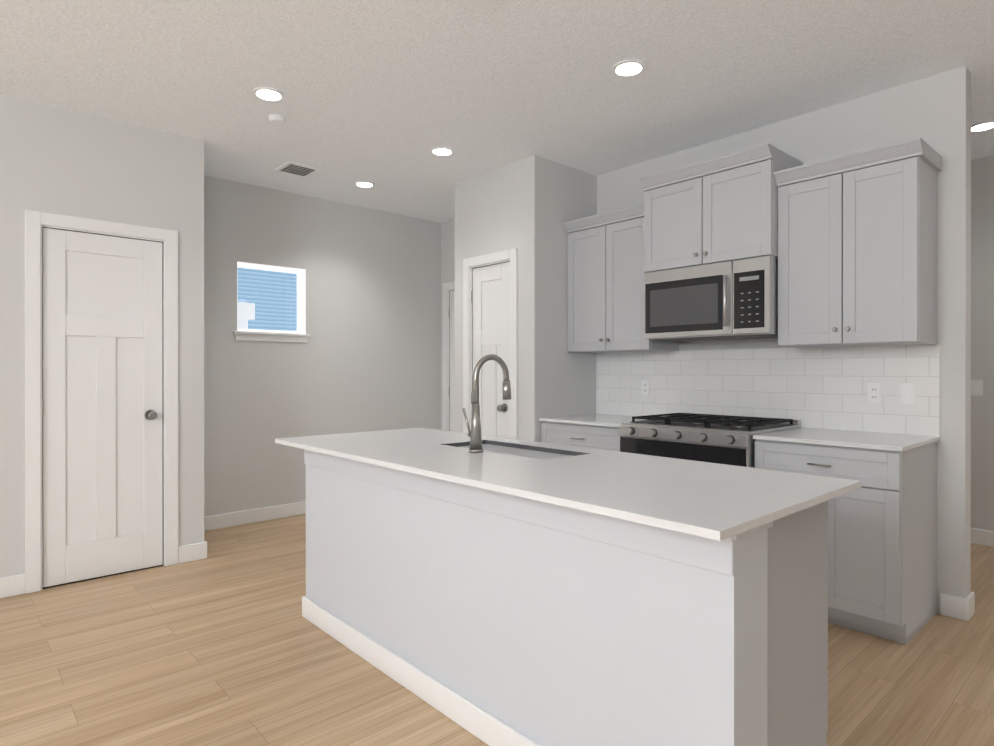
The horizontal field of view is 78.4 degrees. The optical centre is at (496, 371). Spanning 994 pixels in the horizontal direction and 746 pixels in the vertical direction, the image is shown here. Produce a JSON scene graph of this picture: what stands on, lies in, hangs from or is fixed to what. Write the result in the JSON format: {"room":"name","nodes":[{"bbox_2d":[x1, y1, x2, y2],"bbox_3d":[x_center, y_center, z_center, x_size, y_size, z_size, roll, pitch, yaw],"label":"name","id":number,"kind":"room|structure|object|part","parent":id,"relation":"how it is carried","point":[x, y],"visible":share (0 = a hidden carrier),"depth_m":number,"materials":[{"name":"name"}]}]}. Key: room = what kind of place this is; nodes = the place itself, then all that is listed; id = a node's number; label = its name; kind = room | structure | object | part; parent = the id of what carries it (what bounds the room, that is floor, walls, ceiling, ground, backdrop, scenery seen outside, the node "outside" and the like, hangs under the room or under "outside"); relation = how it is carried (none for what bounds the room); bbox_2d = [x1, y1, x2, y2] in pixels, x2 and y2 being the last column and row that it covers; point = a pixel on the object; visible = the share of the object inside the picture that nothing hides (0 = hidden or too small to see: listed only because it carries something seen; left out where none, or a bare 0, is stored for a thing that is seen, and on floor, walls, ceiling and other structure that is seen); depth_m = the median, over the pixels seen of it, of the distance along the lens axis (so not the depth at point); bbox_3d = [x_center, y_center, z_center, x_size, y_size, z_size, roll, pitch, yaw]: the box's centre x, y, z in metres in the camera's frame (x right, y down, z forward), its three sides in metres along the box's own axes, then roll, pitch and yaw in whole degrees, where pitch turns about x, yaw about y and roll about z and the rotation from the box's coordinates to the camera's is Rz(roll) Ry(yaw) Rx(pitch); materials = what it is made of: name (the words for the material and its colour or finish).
{"room":"kitchen","nodes":[
{"label":"kitchen","id":0,"kind":"room"},
{"bbox_2d":[0,93,203,577],"bbox_3d":[-3.750,-0.138,2.436,4.815,2.740,0.120,0,0,-42],"label":"wall","id":1,"kind":"structure","parent":0,"point":[19,156],"depth_m":3.59,"materials":[{"name":"white paint"}]},
{"bbox_2d":[0,574,24,598],"bbox_3d":[-4.051,1.177,2.075,3.881,0.110,0.015,0,0,-42],"label":"baseboard","id":2,"kind":"structure","parent":1,"relation":"attached to","point":[14,585],"depth_m":3.33,"materials":[{"name":"white wood"}]},
{"bbox_2d":[25,210,177,593],"bbox_3d":[-2.363,0.168,3.676,0.773,2.124,0.138,0,0,-42],"label":"door frame","id":3,"kind":"structure","parent":1,"relation":"attached to","point":[36,222],"depth_m":3.44,"materials":[{"name":"white wood"}]},
{"bbox_2d":[42,228,162,586],"bbox_3d":[-2.331,0.205,3.633,0.619,2.034,0.101,0,0,-42],"label":"door","id":4,"kind":"structure","parent":1,"relation":"in","point":[102,407],"depth_m":3.63,"materials":[{"name":"white wood"}]},
{"bbox_2d":[178,542,206,563],"bbox_3d":[-1.972,1.175,3.953,0.176,0.110,0.015,0,0,-42],"label":"baseboard","id":5,"kind":"structure","parent":1,"relation":"attached to","point":[192,552],"depth_m":3.94,"materials":[{"name":"white wood"}]},
{"bbox_2d":[204,175,440,515],"bbox_3d":[-3.279,-0.140,3.858,7.420,2.740,0.120,0,0,-42],"label":"wall","id":6,"kind":"structure","parent":0,"point":[373,316],"depth_m":5.29,"materials":[{"name":"white paint"}]},
{"bbox_2d":[204,501,305,530],"bbox_3d":[-1.491,1.172,5.383,2.485,0.110,0.015,0,0,-42],"label":"baseboard","id":7,"kind":"structure","parent":6,"relation":"attached to","point":[218,521],"depth_m":4.94,"materials":[{"name":"white wood"}]},
{"bbox_2d":[233,262,309,342],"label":"window","id":8,"kind":"structure","parent":6,"relation":"in","point":[299,335],"depth_m":5.14,"materials":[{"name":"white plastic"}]},
{"bbox_3d":[-1.927,-0.597,5.131,0.515,0.500,0.004,0,0,-42],"label":"glass","id":9,"kind":"part","parent":8,"relation":"part of","materials":[{"name":"glass"}]},
{"bbox_2d":[441,221,447,429],"bbox_3d":[-0.491,-0.144,6.217,0.120,2.740,0.115,0,0,-42],"label":"wall","id":10,"kind":"structure","parent":0,"point":[444,252],"depth_m":6.18,"materials":[{"name":"white paint"}]},
{"bbox_2d":[0,514,993,745],"bbox_3d":[0.179,1.284,1.209,9.240,0.100,8.690,0,0,-42],"label":"floor","id":11,"kind":"structure","parent":0,"point":[224,643],"depth_m":2.50,"materials":[{"name":"brown wood"}]},
{"bbox_2d":[301,448,847,745],"bbox_3d":[0.054,0.792,2.463,0.738,0.880,2.270,0,0,-42],"label":"kitchen island","id":12,"kind":"object","parent":11,"relation":"on","point":[499,591],"depth_m":1.81,"materials":[{"name":"white paint"}]},
{"bbox_2d":[275,428,850,543],"bbox_3d":[-0.036,0.342,2.381,0.745,0.020,2.320,0,0,-42],"label":"island countertop","id":13,"kind":"structure","parent":12,"relation":"on","point":[717,504],"depth_m":1.84,"materials":[{"name":"white stone"}]},
{"bbox_2d":[462,354,510,452],"bbox_3d":[-0.043,0.129,2.577,0.223,0.402,0.110,0,0,-42],"label":"faucet","id":14,"kind":"object","parent":13,"relation":"on","point":[474,433],"visible":1,"depth_m":2.50,"materials":[{"name":"grey metal"}]},
{"bbox_2d":[451,440,582,459],"bbox_3d":[0.063,0.448,2.619,0.279,0.228,0.660,0,0,-42],"label":"sink","id":15,"kind":"object","parent":13,"relation":"in","point":[540,451],"depth_m":2.70,"materials":[{"name":"silver metal"}]},
{"bbox_2d":[541,421,621,451],"bbox_3d":[0.767,0.789,4.239,0.661,0.880,0.710,0,0,-42],"label":"base cabinet","id":16,"kind":"object","parent":11,"relation":"on","point":[593,436],"visible":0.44,"depth_m":4.03,"materials":[{"name":"grey wood"}]},
{"bbox_2d":[539,414,643,427],"bbox_3d":[0.774,0.339,4.244,0.643,0.020,0.710,0,0,-42],"label":"countertop","id":17,"kind":"structure","parent":16,"relation":"on","point":[606,420],"depth_m":4.16,"materials":[{"name":"white stone"}]},
{"bbox_2d":[620,413,800,467],"bbox_3d":[1.245,0.755,3.640,0.731,0.949,0.804,0,0,-42],"label":"range","id":18,"kind":"object","parent":11,"relation":"on","point":[722,439],"visible":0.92,"depth_m":3.44,"materials":[{"name":"silver metal"}]},
{"bbox_2d":[755,439,936,644],"bbox_3d":[1.774,0.791,3.124,0.661,0.880,0.655,0,0,-42],"label":"base cabinet","id":19,"kind":"object","parent":11,"relation":"on","point":[882,552],"visible":0.52,"depth_m":2.83,"materials":[{"name":"grey wood"}]},
{"bbox_2d":[753,428,939,451],"bbox_3d":[1.785,0.341,3.124,0.643,0.020,0.667,0,0,-42],"label":"countertop","id":20,"kind":"structure","parent":19,"relation":"on","point":[874,440],"depth_m":3.01,"materials":[{"name":"white stone"}]},
{"bbox_2d":[0,0,993,222],"bbox_3d":[0.179,-1.556,1.205,9.240,0.100,8.690,0,0,-42],"label":"ceiling","id":21,"kind":"structure","parent":0,"point":[385,96],"depth_m":3.09,"materials":[{"name":"paint"}]},
{"bbox_2d":[252,87,284,101],"bbox_3d":[-1.240,-1.504,3.313,0.170,0.011,0.170,0,0,-42],"label":"recessed light","id":22,"kind":"object","parent":21,"relation":"in","point":[269,94],"visible":0.96,"depth_m":3.30,"materials":[{"name":"white plastic"}]},
{"bbox_2d":[268,114,285,124],"bbox_3d":[-1.308,-1.495,3.628,0.100,0.030,0.100,0,0,-42],"label":"smoke detector","id":23,"kind":"object","parent":21,"relation":"attached to","point":[276,119],"visible":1,"depth_m":3.60,"materials":[{"name":"white plastic"}]},
{"bbox_2d":[275,161,320,177],"bbox_3d":[-1.488,-1.504,4.551,0.250,0.013,0.250,0,0,-42],"label":"ceiling vent","id":24,"kind":"object","parent":21,"relation":"in","point":[296,169],"visible":1,"depth_m":4.53,"materials":[{"name":"white metal"}]},
{"bbox_2d":[354,181,374,187],"bbox_3d":[-1.066,-1.506,4.912,0.170,0.011,0.170,0,0,-42],"label":"recessed light","id":25,"kind":"object","parent":21,"relation":"in","point":[365,184],"visible":1,"depth_m":4.90,"materials":[{"name":"white plastic"}]},
{"bbox_2d":[430,146,454,155],"bbox_3d":[-0.374,-1.505,4.175,0.170,0.011,0.170,0,0,-42],"label":"recessed light","id":26,"kind":"object","parent":21,"relation":"in","point":[442,151],"visible":0.96,"depth_m":4.16,"materials":[{"name":"white plastic"}]},
{"bbox_2d":[464,0,495,10],"bbox_3d":[-0.068,-1.504,2.478,0.130,0.008,0.130,0,0,-42],"label":"cover plate","id":27,"kind":"object","parent":21,"relation":"attached to","point":[480,5],"visible":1,"depth_m":2.50,"materials":[{"name":"white plastic"}]},
{"bbox_2d":[611,59,645,77],"bbox_3d":[0.654,-1.503,3.029,0.170,0.011,0.170,0,0,-42],"label":"recessed light","id":28,"kind":"object","parent":21,"relation":"in","point":[629,68],"visible":0.98,"depth_m":3.02,"materials":[{"name":"white plastic"}]},
{"bbox_2d":[971,120,993,132],"bbox_3d":[2.989,-1.504,3.748,0.170,0.011,0.170,0,0,-42],"label":"recessed light","id":29,"kind":"object","parent":21,"relation":"in","point":[982,126],"visible":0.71,"depth_m":3.73,"materials":[{"name":"white plastic"}]},
{"bbox_2d":[455,155,545,441],"bbox_3d":[0.004,-0.141,4.638,0.120,2.740,0.903,0,0,-42],"label":"wall","id":30,"kind":"structure","parent":0,"point":[529,208],"depth_m":4.37,"materials":[{"name":"white paint"}]},
{"bbox_2d":[471,262,509,437],"bbox_3d":[-0.059,0.209,4.614,0.101,2.024,0.454,0,0,-42],"label":"pantry door","id":31,"kind":"structure","parent":30,"relation":"in","point":[491,309],"depth_m":4.62,"materials":[{"name":"white wood"}]},
{"bbox_2d":[463,248,517,438],"bbox_3d":[-0.015,0.172,4.647,0.138,2.114,0.608,0,0,-42],"label":"door frame","id":32,"kind":"structure","parent":30,"relation":"attached to","point":[504,256],"depth_m":4.61,"materials":[{"name":"white wood"}]},
{"bbox_2d":[546,159,596,417],"bbox_3d":[0.523,-0.141,4.579,0.570,2.740,0.120,0,0,-42],"label":"wall","id":33,"kind":"structure","parent":0,"point":[571,193],"depth_m":4.46,"materials":[{"name":"white paint"}]},
{"bbox_2d":[448,66,970,613],"bbox_3d":[0.955,-0.141,4.615,0.120,2.740,4.200,0,0,-42],"label":"wall","id":34,"kind":"structure","parent":0,"point":[934,112],"depth_m":3.09,"materials":[{"name":"white paint"}]},
{"bbox_2d":[442,281,454,430],"bbox_3d":[-0.191,0.170,5.872,0.138,2.114,0.928,0,0,-42],"label":"door frame","id":35,"kind":"structure","parent":34,"relation":"attached to","point":[448,287],"depth_m":6.13,"materials":[{"name":"white wood"}]},
{"bbox_2d":[449,290,454,431],"bbox_3d":[-0.235,0.207,5.839,0.101,2.024,0.774,0,0,-42],"label":"back door","id":36,"kind":"structure","parent":34,"relation":"in","point":[452,359],"depth_m":6.09,"materials":[{"name":"white wood"}]},
{"bbox_2d":[563,203,678,352],"bbox_3d":[0.866,-0.614,4.326,0.396,0.945,0.710,0,0,-42],"label":"upper cabinet","id":37,"kind":"object","parent":34,"relation":"attached to","point":[605,261],"visible":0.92,"depth_m":4.21,"materials":[{"name":"grey wood"}]},
{"bbox_2d":[639,143,802,272],"bbox_3d":[1.352,-0.929,3.734,0.466,0.593,0.820,0,0,-42],"label":"upper cabinet","id":38,"kind":"object","parent":34,"relation":"attached to","point":[723,208],"visible":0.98,"depth_m":3.55,"materials":[{"name":"grey wood"}]},
{"bbox_2d":[643,256,777,341],"bbox_3d":[1.351,-0.416,3.734,0.469,0.429,0.812,0,0,-42],"label":"microwave","id":39,"kind":"object","parent":38,"relation":"attached to","point":[733,300],"visible":0.98,"depth_m":3.55,"materials":[{"name":"silver metal"}]},
{"bbox_2d":[596,344,939,436],"bbox_3d":[1.507,0.095,3.904,0.009,0.470,2.197,0,0,-42],"label":"backsplash","id":40,"kind":"structure","parent":34,"relation":"attached to","point":[819,387],"depth_m":3.64,"materials":[{"name":"tile"}]},
{"bbox_2d":[641,380,649,395],"bbox_3d":[1.065,0.119,4.381,0.008,0.114,0.070,0,0,-42],"label":"electrical outlet","id":41,"kind":"object","parent":40,"relation":"attached to","point":[645,387],"visible":1,"depth_m":4.38,"materials":[{"name":"white plastic"}]},
{"bbox_2d":[867,383,881,403],"bbox_3d":[2.042,0.120,3.299,0.008,0.114,0.070,0,0,-42],"label":"electrical outlet","id":42,"kind":"object","parent":40,"relation":"attached to","point":[874,393],"visible":1,"depth_m":3.30,"materials":[{"name":"white plastic"}]},
{"bbox_2d":[900,383,915,405],"bbox_3d":[2.145,0.121,3.185,0.008,0.114,0.070,0,0,-42],"label":"light switch","id":43,"kind":"object","parent":40,"relation":"attached to","point":[907,393],"visible":1,"depth_m":3.18,"materials":[{"name":"white plastic"}]},
{"bbox_2d":[774,137,941,346],"bbox_3d":[1.878,-0.612,3.204,0.396,0.945,0.673,0,0,-42],"label":"upper cabinet","id":44,"kind":"object","parent":34,"relation":"attached to","point":[857,248],"visible":1,"depth_m":3.06,"materials":[{"name":"grey wood"}]},
{"bbox_2d":[940,593,968,620],"bbox_3d":[2.283,1.176,3.045,0.015,0.110,0.116,0,0,-42],"label":"baseboard","id":45,"kind":"structure","parent":34,"relation":"attached to","point":[953,606],"depth_m":3.04,"materials":[{"name":"white wood"}]},
{"bbox_2d":[966,592,974,618],"bbox_3d":[2.372,1.176,3.058,0.135,0.110,0.015,0,0,-42],"label":"baseboard","id":46,"kind":"structure","parent":34,"relation":"attached to","point":[971,596],"depth_m":3.05,"materials":[{"name":"white wood"}]},
{"bbox_2d":[971,155,993,530],"bbox_3d":[3.523,-0.141,4.307,0.120,2.740,8.570,0,0,-42],"label":"wall","id":47,"kind":"structure","parent":0,"point":[982,338],"depth_m":4.31,"materials":[{"name":"white paint"}]},
{"bbox_2d":[971,380,982,395],"bbox_3d":[3.410,0.119,4.337,0.008,0.114,0.070,0,0,-42],"label":"light switch","id":48,"kind":"object","parent":47,"relation":"attached to","point":[976,387],"visible":0.79,"depth_m":4.33,"materials":[{"name":"white plastic"}]},
{"bbox_2d":[971,528,993,546],"bbox_3d":[3.513,1.174,4.220,0.015,0.110,8.450,0,0,-42],"label":"baseboard","id":49,"kind":"structure","parent":47,"relation":"attached to","point":[982,537],"depth_m":4.30,"materials":[{"name":"white wood"}]}
]}

